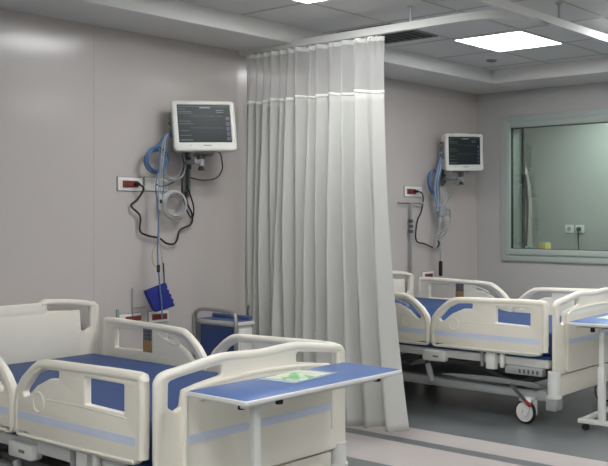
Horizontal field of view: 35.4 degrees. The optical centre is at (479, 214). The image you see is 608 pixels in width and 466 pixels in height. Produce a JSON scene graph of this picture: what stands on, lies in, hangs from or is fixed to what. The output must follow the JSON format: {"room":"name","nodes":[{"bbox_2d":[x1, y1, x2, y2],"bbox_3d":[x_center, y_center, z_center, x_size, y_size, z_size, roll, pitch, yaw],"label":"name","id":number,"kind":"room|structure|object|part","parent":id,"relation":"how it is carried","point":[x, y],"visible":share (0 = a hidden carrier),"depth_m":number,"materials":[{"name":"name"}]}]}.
{"room":"hospital room","nodes":[
{"label":"hospital room","id":0,"kind":"room"},
{"bbox_2d":[0,8,475,362],"bbox_3d":[-3.260,0.050,4.628,0.101,2.700,11.100,0,0,36],"label":"wall","id":1,"kind":"structure","parent":0,"point":[82,105],"depth_m":5.94,"materials":[{"name":"paint"}]},
{"bbox_2d":[116,176,141,191],"bbox_3d":[-2.235,-0.199,5.919,0.054,0.093,0.184,0,0,36],"label":"wall outlet","id":2,"kind":"object","parent":1,"relation":"attached to","point":[122,183],"visible":0.99,"depth_m":5.91,"materials":[{"name":"grey plastic"}]},
{"bbox_3d":[-2.247,-0.199,5.928,0.003,0.052,0.151,0,0,36],"label":"socket frame","id":3,"kind":"part","parent":2,"relation":"part of","materials":[{"name":"plastic"}]},
{"bbox_2d":[123,180,137,187],"bbox_3d":[-2.244,-0.199,5.923,0.007,0.043,0.110,0,0,36],"label":"socket","id":4,"kind":"object","parent":2,"relation":"attached to","point":[126,183],"depth_m":5.92,"materials":[{"name":"red plastic"}]},
{"bbox_2d":[120,312,140,320],"bbox_3d":[-2.249,0.668,5.928,0.020,0.072,0.167,0,0,36],"label":"wall outlet","id":5,"kind":"object","parent":1,"relation":"attached to","point":[136,316],"visible":0.61,"depth_m":5.94,"materials":[{"name":"grey plastic"}]},
{"bbox_2d":[126,315,140,320],"bbox_3d":[-2.232,0.667,5.941,0.007,0.032,0.112,0,0,36],"label":"socket","id":6,"kind":"object","parent":5,"relation":"attached to","point":[135,317],"depth_m":5.94,"materials":[{"name":"red plastic"}]},
{"bbox_2d":[116,288,144,329],"bbox_3d":[-2.246,0.601,5.930,0.013,0.262,0.201,0,0,39],"label":"pole","id":7,"kind":"object","parent":1,"relation":"attached to","point":[117,310],"visible":0.65,"depth_m":5.93,"materials":[{"name":"grey metal"}]},
{"bbox_2d":[143,177,167,191],"bbox_3d":[-2.138,-0.202,6.089,0.014,0.095,0.183,0,0,36],"label":"wall outlet","id":8,"kind":"object","parent":1,"relation":"attached to","point":[148,182],"visible":0.69,"depth_m":6.06,"materials":[{"name":"grey plastic"}]},
{"bbox_3d":[-2.133,-0.202,6.085,0.003,0.053,0.150,0,0,36],"label":"socket frame","id":9,"kind":"part","parent":8,"relation":"part of","materials":[{"name":"plastic"}]},
{"bbox_2d":[162,190,186,220],"bbox_3d":[-2.029,-0.064,6.124,0.062,0.203,0.204,0,0,36],"label":"cable","id":10,"kind":"object","parent":8,"relation":"hanging from","point":[173,193],"visible":0.98,"depth_m":6.11,"materials":[{"name":"white plastic"}]},
{"bbox_2d":[148,309,168,322],"bbox_3d":[-2.124,0.673,6.101,0.020,0.082,0.159,0,0,36],"label":"wall outlet","id":11,"kind":"object","parent":1,"relation":"attached to","point":[153,317],"visible":0.88,"depth_m":6.09,"materials":[{"name":"grey plastic"}]},
{"bbox_2d":[152,313,166,319],"bbox_3d":[-2.118,0.672,6.099,0.007,0.038,0.113,0,0,36],"label":"socket","id":12,"kind":"object","parent":11,"relation":"attached to","point":[155,316],"depth_m":6.09,"materials":[{"name":"red plastic"}]},
{"bbox_2d":[168,100,236,196],"bbox_3d":[-1.881,-0.444,6.199,0.432,0.643,0.287,0,0,-29],"label":"patient monitor","id":13,"kind":"object","parent":1,"relation":"attached to","point":[205,128],"visible":1,"depth_m":6.11,"materials":[{"name":"plastic"}]},
{"bbox_2d":[144,136,168,173],"bbox_3d":[-2.089,-0.409,6.011,0.048,0.284,0.221,0,0,36],"label":"air hose","id":14,"kind":"object","parent":13,"relation":"hanging from","point":[155,147],"visible":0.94,"depth_m":5.96,"materials":[{"name":"blue plastic"}]},
{"bbox_2d":[130,183,192,244],"bbox_3d":[-2.085,-0.002,6.092,0.053,0.406,0.482,0,0,36],"label":"power cord","id":15,"kind":"object","parent":13,"relation":"attached to","point":[141,185],"visible":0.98,"depth_m":6.04,"materials":[{"name":"black plastic"}]},
{"bbox_2d":[155,131,170,209],"bbox_3d":[-2.045,-0.297,6.012,0.030,0.536,0.185,0,0,20],"label":"bundle","id":16,"kind":"object","parent":13,"relation":"hanging from","point":[167,134],"visible":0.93,"depth_m":5.97,"materials":[{"name":"plastic"}]},
{"bbox_2d":[157,194,161,209],"bbox_3d":[-2.062,-0.083,5.943,0.028,0.105,0.029,0,0,36],"label":"clip","id":17,"kind":"object","parent":16,"relation":"attached to","point":[159,196],"visible":1,"depth_m":5.94,"materials":[{"name":"white plastic"}]},
{"bbox_2d":[152,210,164,318],"bbox_3d":[-2.073,0.320,5.941,0.017,0.700,0.094,0,0,36],"label":"lead","id":18,"kind":"object","parent":17,"relation":"hanging from","point":[158,232],"visible":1,"depth_m":5.94,"materials":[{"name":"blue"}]},
{"bbox_2d":[144,283,174,311],"bbox_3d":[-2.079,0.534,5.977,0.035,0.182,0.219,0,0,36],"label":"pressure cuff","id":19,"kind":"object","parent":18,"relation":"hanging from","point":[152,294],"visible":1,"depth_m":5.95,"materials":[{"name":"blue fabric"}]},
{"bbox_2d":[157,167,183,186],"bbox_3d":[-2.055,-0.252,6.118,0.014,0.139,0.212,0,0,39],"label":"cable","id":20,"kind":"object","parent":13,"relation":"attached to","point":[183,167],"visible":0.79,"depth_m":6.11,"materials":[{"name":"grey plastic"}]},
{"bbox_3d":[-2.034,-0.593,6.065,0.033,0.165,0.075,0,0,-28],"label":"connector panel","id":21,"kind":"part","parent":13,"relation":"part of","materials":[{"name":"grey plastic"}]},
{"bbox_2d":[158,147,185,181],"bbox_3d":[-2.040,-0.335,6.122,0.047,0.234,0.205,0,0,36],"label":"cable","id":22,"kind":"object","parent":13,"relation":"hanging from","point":[178,177],"visible":0.71,"depth_m":6.13,"materials":[{"name":"grey plastic"}]},
{"bbox_2d":[181,185,194,218],"bbox_3d":[-1.976,-0.089,6.239,0.010,0.227,0.105,0,0,36],"label":"power cord","id":23,"kind":"object","parent":13,"relation":"hanging from","point":[192,217],"visible":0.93,"depth_m":6.25,"materials":[{"name":"black plastic"}]},
{"bbox_3d":[-1.944,-0.352,6.182,0.082,0.080,0.209,0,0,-40],"label":"swing arm","id":24,"kind":"part","parent":13,"relation":"part of","materials":[{"name":"grey plastic"}]},
{"bbox_2d":[190,152,222,180],"bbox_3d":[-1.851,-0.334,6.266,0.222,0.204,0.088,0,0,-26],"label":"cable","id":25,"kind":"object","parent":13,"relation":"attached to","point":[217,152],"visible":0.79,"depth_m":6.31,"materials":[{"name":"black plastic"}]},
{"bbox_2d":[0,359,425,451],"bbox_3d":[-3.215,1.350,4.595,0.012,0.100,10.900,0,0,36],"label":"baseboard","id":26,"kind":"structure","parent":1,"relation":"attached to","point":[404,364],"depth_m":8.15,"materials":[{"name":"grey plastic"}]},
{"bbox_2d":[404,186,421,196],"bbox_3d":[-0.614,-0.208,8.170,0.055,0.093,0.234,0,0,36],"label":"wall outlet","id":27,"kind":"object","parent":1,"relation":"attached to","point":[409,191],"visible":1,"depth_m":8.15,"materials":[{"name":"grey plastic"}]},
{"bbox_2d":[407,189,415,193],"bbox_3d":[-0.609,-0.209,8.195,0.007,0.046,0.116,0,0,36],"label":"socket","id":28,"kind":"object","parent":27,"relation":"attached to","point":[409,191],"depth_m":8.19,"materials":[{"name":"red plastic"}]},
{"bbox_3d":[-0.592,-0.209,8.226,0.003,0.056,0.202,0,0,36],"label":"socket frame","id":29,"kind":"part","parent":27,"relation":"part of","materials":[{"name":"plastic"}]},
{"bbox_2d":[415,190,439,247],"bbox_3d":[-0.465,0.045,8.351,0.040,0.528,0.352,0,0,36],"label":"power cord","id":30,"kind":"object","parent":27,"relation":"attached to","point":[417,190],"visible":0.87,"depth_m":8.27,"materials":[{"name":"black plastic"}]},
{"bbox_2d":[422,271,433,276],"bbox_3d":[-0.470,0.553,8.398,0.020,0.082,0.168,0,0,36],"label":"wall outlet","id":31,"kind":"object","parent":1,"relation":"attached to","point":[424,273],"visible":0.68,"depth_m":8.38,"materials":[{"name":"grey plastic"}]},
{"bbox_2d":[439,133,482,186],"bbox_3d":[-0.208,-0.509,8.530,0.432,0.491,0.245,0,0,-34],"label":"patient monitor","id":32,"kind":"object","parent":1,"relation":"attached to","point":[460,153],"visible":0.95,"depth_m":8.44,"materials":[{"name":"plastic"}]},
{"bbox_2d":[428,154,441,218],"bbox_3d":[-0.388,-0.267,8.337,0.067,0.615,0.213,0,0,36],"label":"bundle","id":33,"kind":"object","parent":32,"relation":"hanging from","point":[436,189],"visible":1,"depth_m":8.32,"materials":[{"name":"blue plastic"}]},
{"bbox_2d":[433,186,450,248],"bbox_3d":[-0.344,0.020,8.365,0.041,0.566,0.265,0,0,32],"label":"lead","id":34,"kind":"object","parent":33,"relation":"hanging from","point":[442,211],"visible":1,"depth_m":8.38,"materials":[{"name":"grey plastic"}]},
{"bbox_2d":[439,216,442,275],"bbox_3d":[-0.357,0.278,8.351,0.030,0.555,0.037,0,0,36],"label":"probe","id":35,"kind":"object","parent":34,"relation":"hanging from","point":[440,261],"visible":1,"depth_m":8.34,"materials":[{"name":"black plastic"}]},
{"bbox_3d":[-0.348,-0.587,8.379,0.033,0.161,0.056,0,0,-34],"label":"connector panel","id":36,"kind":"part","parent":32,"relation":"part of","materials":[{"name":"grey plastic"}]},
{"bbox_3d":[-0.276,-0.333,8.484,0.206,0.080,0.083,0,0,29],"label":"swing arm","id":37,"kind":"part","parent":32,"relation":"part of","materials":[{"name":"grey plastic"}]},
{"bbox_2d":[178,0,607,69],"bbox_3d":[0.847,-1.340,1.775,10.100,0.080,11.270,0,0,36],"label":"ceiling","id":38,"kind":"structure","parent":0,"point":[313,17],"depth_m":6.16,"materials":[{"name":"tile"}]},
{"bbox_2d":[0,0,522,93],"bbox_3d":[-2.994,-1.240,4.436,0.555,0.120,10.900,0,0,36],"label":"soffit","id":39,"kind":"structure","parent":38,"relation":"attached to","point":[170,19],"depth_m":5.97,"materials":[{"name":"paint"}]},
{"bbox_2d":[293,0,326,3],"bbox_3d":[-0.983,-1.292,5.206,0.600,0.013,0.600,0,0,36],"label":"recessed light","id":40,"kind":"object","parent":38,"relation":"in","point":[301,1],"visible":1,"depth_m":5.55,"materials":[{"name":"white plastic"}]},
{"bbox_2d":[298,0,319,2],"bbox_3d":[-0.983,-1.294,5.206,0.576,0.008,0.576,0,0,36],"label":"diffuser","id":41,"kind":"object","parent":40,"relation":"attached to","point":[302,1],"depth_m":5.57,"materials":[{"name":"white plastic"}]},
{"bbox_2d":[337,24,437,43],"bbox_3d":[-0.660,-1.295,6.612,0.530,0.008,0.530,0,0,36],"label":"ceiling vent","id":42,"kind":"object","parent":38,"relation":"in","point":[410,35],"visible":0.54,"depth_m":6.66,"materials":[{"name":"grey plastic"}]},
{"bbox_2d":[239,0,607,55],"bbox_3d":[-2.385,-1.223,3.672,2.433,0.154,10.368,0,0,36],"label":"track","id":43,"kind":"object","parent":38,"relation":"hanging from","point":[509,10],"visible":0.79,"depth_m":5.68,"materials":[{"name":"white metal"}]},
{"bbox_2d":[245,35,408,432],"bbox_3d":[-1.089,0.116,6.157,1.539,2.533,0.184,0,0,36],"label":"privacy curtain","id":44,"kind":"object","parent":43,"relation":"hanging from","point":[318,261],"visible":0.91,"depth_m":6.14,"materials":[{"name":"fabric"}]},
{"bbox_3d":[-0.431,-1.250,5.733,0.040,0.099,0.040,0,0,36],"label":"hanger rod","id":45,"kind":"part","parent":43,"relation":"part of","materials":[{"name":"white metal"}]},
{"bbox_2d":[241,0,607,67],"bbox_3d":[0.876,-1.298,1.341,9.345,0.004,10.400,0,0,36],"label":"grid","id":46,"kind":"object","parent":38,"relation":"attached to","point":[455,10],"visible":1,"depth_m":6.28,"materials":[{"name":"silver metal"}]},
{"bbox_2d":[453,30,563,51],"bbox_3d":[0.216,-1.292,6.862,0.600,0.013,0.600,0,0,36],"label":"recessed light","id":47,"kind":"object","parent":38,"relation":"in","point":[515,39],"visible":1,"depth_m":6.86,"materials":[{"name":"white plastic"}]},
{"bbox_2d":[493,57,607,89],"bbox_3d":[4.055,-1.240,5.755,9.345,0.120,0.520,0,0,36],"label":"soffit","id":48,"kind":"structure","parent":38,"relation":"attached to","point":[589,71],"depth_m":8.01,"materials":[{"name":"paint"}]},
{"bbox_2d":[345,379,607,465],"bbox_3d":[0.797,1.450,1.706,10.100,0.100,11.100,0,0,36],"label":"floor","id":49,"kind":"structure","parent":0,"point":[448,426],"depth_m":5.91,"materials":[{"name":"grey plastic"}]},
{"bbox_2d":[0,299,347,465],"bbox_3d":[-1.801,0.945,4.613,2.154,0.908,1.104,0,0,36],"label":"hospital bed","id":50,"kind":"object","parent":49,"relation":"on","point":[63,402],"visible":0.92,"depth_m":4.09,"materials":[{"name":"beige plastic"}]},
{"bbox_3d":[-2.504,0.806,4.472,0.979,0.378,0.046,0,0,36],"label":"rail","id":51,"kind":"part","parent":50,"relation":"part of","materials":[{"name":"beige plastic"}]},
{"bbox_3d":[-1.800,1.208,4.615,1.960,0.085,1.050,0,0,36],"label":"frame","id":52,"kind":"part","parent":50,"relation":"part of","materials":[{"name":"grey metal"}]},
{"bbox_3d":[-2.647,0.721,5.225,0.039,0.459,1.050,0,0,36],"label":"headboard","id":53,"kind":"part","parent":50,"relation":"part of","materials":[{"name":"beige plastic"}]},
{"bbox_3d":[-1.812,1.046,4.623,1.970,0.058,0.980,0,0,36],"label":"frame","id":54,"kind":"part","parent":50,"relation":"part of","materials":[{"name":"beige plastic"}]},
{"bbox_3d":[-1.701,0.806,3.894,0.979,0.378,0.046,0,0,36],"label":"rail","id":55,"kind":"part","parent":50,"relation":"part of","materials":[{"name":"beige plastic"}]},
{"bbox_3d":[-1.657,1.048,3.893,0.191,0.133,0.050,0,0,36],"label":"rail arm","id":56,"kind":"part","parent":50,"relation":"part of","materials":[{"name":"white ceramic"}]},
{"bbox_3d":[-1.808,0.913,4.620,1.980,0.163,0.940,0,0,36],"label":"mattress","id":57,"kind":"part","parent":50,"relation":"part of","materials":[{"name":"blue plastic"}]},
{"bbox_3d":[-1.922,0.726,5.330,0.085,0.135,0.005,0,0,36],"label":"control panel","id":58,"kind":"part","parent":50,"relation":"part of","materials":[{"name":"grey plastic"}]},
{"bbox_3d":[-1.888,0.806,5.328,0.979,0.378,0.046,0,0,36],"label":"rail","id":59,"kind":"part","parent":50,"relation":"part of","materials":[{"name":"beige plastic"}]},
{"bbox_3d":[-0.952,0.842,4.005,0.066,0.535,1.050,0,0,36],"label":"footboard","id":60,"kind":"part","parent":50,"relation":"part of","materials":[{"name":"beige plastic"}]},
{"bbox_3d":[-1.085,0.806,4.749,0.979,0.378,0.046,0,0,36],"label":"rail","id":61,"kind":"part","parent":50,"relation":"part of","materials":[{"name":"beige plastic"}]},
{"bbox_2d":[193,307,253,358],"bbox_3d":[-1.739,1.011,6.251,0.459,0.777,0.168,0,0,36],"label":"locker","id":62,"kind":"object","parent":49,"relation":"on","point":[213,330],"visible":0.48,"depth_m":6.21,"materials":[{"name":"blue plastic"}]},
{"bbox_3d":[-1.765,0.993,6.212,0.365,0.495,0.010,0,0,36],"label":"panel","id":63,"kind":"part","parent":62,"relation":"part of","materials":[{"name":"blue plastic"}]},
{"bbox_3d":[-1.696,0.692,6.303,0.390,0.028,0.027,0,0,36],"label":"rail","id":64,"kind":"part","parent":62,"relation":"part of","materials":[{"name":"blue laminate"}]},
{"bbox_3d":[-1.558,0.870,6.147,0.007,0.220,0.095,0,0,36],"label":"drawer","id":65,"kind":"part","parent":62,"relation":"part of","materials":[{"name":"white plastic"}]},
{"bbox_2d":[186,362,401,465],"bbox_3d":[-0.729,1.044,3.846,0.412,0.712,0.880,0,0,36],"label":"table","id":66,"kind":"object","parent":49,"relation":"on","point":[252,393],"visible":0.98,"depth_m":3.66,"materials":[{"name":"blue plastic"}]},
{"bbox_3d":[-0.871,1.027,3.573,0.044,0.606,0.044,0,0,36],"label":"post","id":67,"kind":"part","parent":66,"relation":"part of","materials":[{"name":"white metal"}]},
{"bbox_3d":[-0.779,0.722,3.581,0.030,0.023,0.030,0,0,36],"label":"clamp knob","id":68,"kind":"part","parent":66,"relation":"part of","materials":[{"name":"black plastic"}]},
{"bbox_3d":[-0.759,0.719,3.849,0.260,0.018,0.790,0,0,36],"label":"support rail","id":69,"kind":"part","parent":66,"relation":"part of","materials":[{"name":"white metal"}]},
{"bbox_2d":[258,369,337,382],"bbox_3d":[-0.773,0.678,3.933,0.194,0.017,0.290,0,0,28],"label":"paper packet","id":70,"kind":"object","parent":66,"relation":"on","point":[300,375],"visible":1,"depth_m":3.88,"materials":[{"name":"paper"}]},
{"bbox_2d":[398,202,422,365],"bbox_3d":[-0.613,0.640,8.154,0.060,1.521,0.347,0,0,36],"label":"pole","id":71,"kind":"object","parent":49,"relation":"on","point":[410,220],"visible":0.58,"depth_m":8.15,"materials":[{"name":"metal"}]},
{"bbox_2d":[392,271,607,423],"bbox_3d":[-0.050,0.935,7.058,2.154,0.928,1.104,0,0,36],"label":"hospital bed","id":72,"kind":"object","parent":49,"relation":"on","point":[474,340],"visible":0.8,"depth_m":6.42,"materials":[{"name":"beige plastic"}]},
{"bbox_3d":[-0.896,0.701,7.670,0.039,0.459,1.050,0,0,36],"label":"headboard","id":73,"kind":"part","parent":72,"relation":"part of","materials":[{"name":"beige plastic"}]},
{"bbox_3d":[-0.642,1.100,7.000,0.586,0.230,0.060,0,0,36],"label":"lifting arm","id":74,"kind":"part","parent":72,"relation":"part of","materials":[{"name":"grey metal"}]},
{"bbox_3d":[-0.753,0.751,6.917,0.979,0.378,0.046,0,0,36],"label":"rail","id":75,"kind":"part","parent":72,"relation":"part of","materials":[{"name":"beige plastic"}]},
{"bbox_3d":[-0.171,0.644,7.775,0.085,0.135,0.005,0,0,36],"label":"control panel","id":76,"kind":"part","parent":72,"relation":"part of","materials":[{"name":"grey plastic"}]},
{"bbox_3d":[-0.137,0.725,7.772,0.979,0.378,0.046,0,0,36],"label":"rail","id":77,"kind":"part","parent":72,"relation":"part of","materials":[{"name":"beige plastic"}]},
{"bbox_3d":[-0.061,0.991,7.068,1.970,0.058,0.980,0,0,36],"label":"frame","id":78,"kind":"part","parent":72,"relation":"part of","materials":[{"name":"white metal"}]},
{"bbox_3d":[-0.057,0.826,7.065,1.980,0.228,0.940,0,0,36],"label":"mattress","id":79,"kind":"part","parent":72,"relation":"part of","materials":[{"name":"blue plastic"}]},
{"bbox_3d":[0.050,0.751,6.339,0.979,0.378,0.046,0,0,36],"label":"rail","id":80,"kind":"part","parent":72,"relation":"part of","materials":[{"name":"beige plastic"}]},
{"bbox_3d":[0.094,0.994,6.338,0.191,0.133,0.050,0,0,36],"label":"rail arm","id":81,"kind":"part","parent":72,"relation":"part of","materials":[{"name":"white plastic"}]},
{"bbox_3d":[0.076,1.135,6.372,0.847,0.040,0.030,0,0,36],"label":"plate","id":82,"kind":"part","parent":72,"relation":"part of","materials":[{"name":"grey plastic"}]},
{"bbox_3d":[0.087,1.100,6.475,0.537,0.230,0.060,0,0,36],"label":"lifting arm","id":83,"kind":"part","parent":72,"relation":"part of","materials":[{"name":"grey metal"}]},
{"bbox_3d":[-0.049,1.208,7.059,1.960,0.085,1.050,0,0,36],"label":"frame","id":84,"kind":"part","parent":72,"relation":"part of","materials":[{"name":"grey metal"}]},
{"bbox_3d":[0.666,0.751,7.194,0.979,0.378,0.046,0,0,36],"label":"rail","id":85,"kind":"part","parent":72,"relation":"part of","materials":[{"name":"beige plastic"}]},
{"bbox_3d":[0.798,0.787,6.449,0.066,0.535,1.050,0,0,36],"label":"footboard","id":86,"kind":"part","parent":72,"relation":"part of","materials":[{"name":"beige plastic"}]},
{"bbox_2d":[567,313,607,429],"bbox_3d":[0.966,1.044,6.210,0.412,0.712,0.880,0,0,32],"label":"table","id":87,"kind":"object","parent":49,"relation":"on","point":[589,322],"visible":0.99,"depth_m":5.92,"materials":[{"name":"white metal"}]},
{"bbox_3d":[0.936,0.719,6.210,0.260,0.018,0.790,0,0,32],"label":"support rail","id":88,"kind":"part","parent":87,"relation":"part of","materials":[{"name":"white metal"}]},
{"bbox_3d":[0.825,1.341,6.279,0.036,0.027,0.580,0,0,32],"label":"leg","id":89,"kind":"part","parent":87,"relation":"part of","materials":[{"name":"white metal"}]},
{"bbox_2d":[593,315,607,319],"bbox_3d":[0.931,0.678,6.187,0.214,0.017,0.330,0,0,34],"label":"paper packet","id":90,"kind":"object","parent":87,"relation":"on","point":[602,317],"visible":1,"depth_m":6.11,"materials":[{"name":"paper"}]},
{"bbox_3d":[0.785,1.027,5.939,0.044,0.606,0.044,0,0,32],"label":"post","id":91,"kind":"part","parent":87,"relation":"part of","materials":[{"name":"white metal"}]},
{"bbox_2d":[476,82,607,304],"bbox_3d":[4.061,0.050,6.238,9.900,2.700,0.270,0,0,36],"label":"wall","id":92,"kind":"structure","parent":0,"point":[515,278],"depth_m":8.79,"materials":[{"name":"paint"}]},
{"bbox_2d":[501,109,607,263],"bbox_3d":[1.157,-0.253,8.315,2.150,1.375,0.323,0,0,36],"label":"window","id":93,"kind":"structure","parent":92,"relation":"attached to","point":[513,248],"depth_m":8.75,"materials":[{"name":"plastic"}]},
{"bbox_2d":[525,123,607,249],"bbox_3d":[1.650,0.050,10.334,5.000,2.700,0.100,0,0,36],"label":"wall","id":94,"kind":"structure","parent":0,"point":[568,174],"depth_m":10.71,"materials":[{"name":"paint"}]},
{"bbox_2d":[525,162,532,246],"bbox_3d":[0.536,-0.125,10.994,0.220,1.050,0.130,0,0,36],"label":"hanging cloth","id":95,"kind":"object","parent":94,"relation":"hanging from","point":[528,196],"visible":0.4,"depth_m":10.92,"materials":[{"name":"grey fabric"}]},
{"bbox_2d":[565,225,573,232],"bbox_3d":[1.036,0.163,10.705,0.110,0.095,0.013,0,0,36],"label":"wall outlet","id":96,"kind":"object","parent":94,"relation":"attached to","point":[568,228],"visible":1,"depth_m":10.70,"materials":[{"name":"white plastic"}]},
{"bbox_2d":[576,225,583,232],"bbox_3d":[1.139,0.163,10.609,0.110,0.095,0.049,0,0,36],"label":"wall outlet","id":97,"kind":"object","parent":94,"relation":"attached to","point":[580,228],"visible":1,"depth_m":10.60,"materials":[{"name":"white plastic"}]},
{"bbox_3d":[1.145,1.450,9.632,5.200,0.100,1.830,0,0,36],"label":"floor","id":98,"kind":"structure","parent":0,"visible":0},
{"bbox_3d":[0.684,0.907,10.105,0.700,0.985,0.500,0,0,36],"label":"side table","id":99,"kind":"object","parent":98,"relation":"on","visible":0},
{"bbox_2d":[539,242,550,248],"bbox_3d":[0.701,0.351,9.970,0.085,0.126,0.120,0,0,36],"label":"carton","id":100,"kind":"object","parent":99,"relation":"on","point":[543,245],"visible":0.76,"depth_m":9.93,"materials":[{"name":"yellow cardboard"}]}
]}

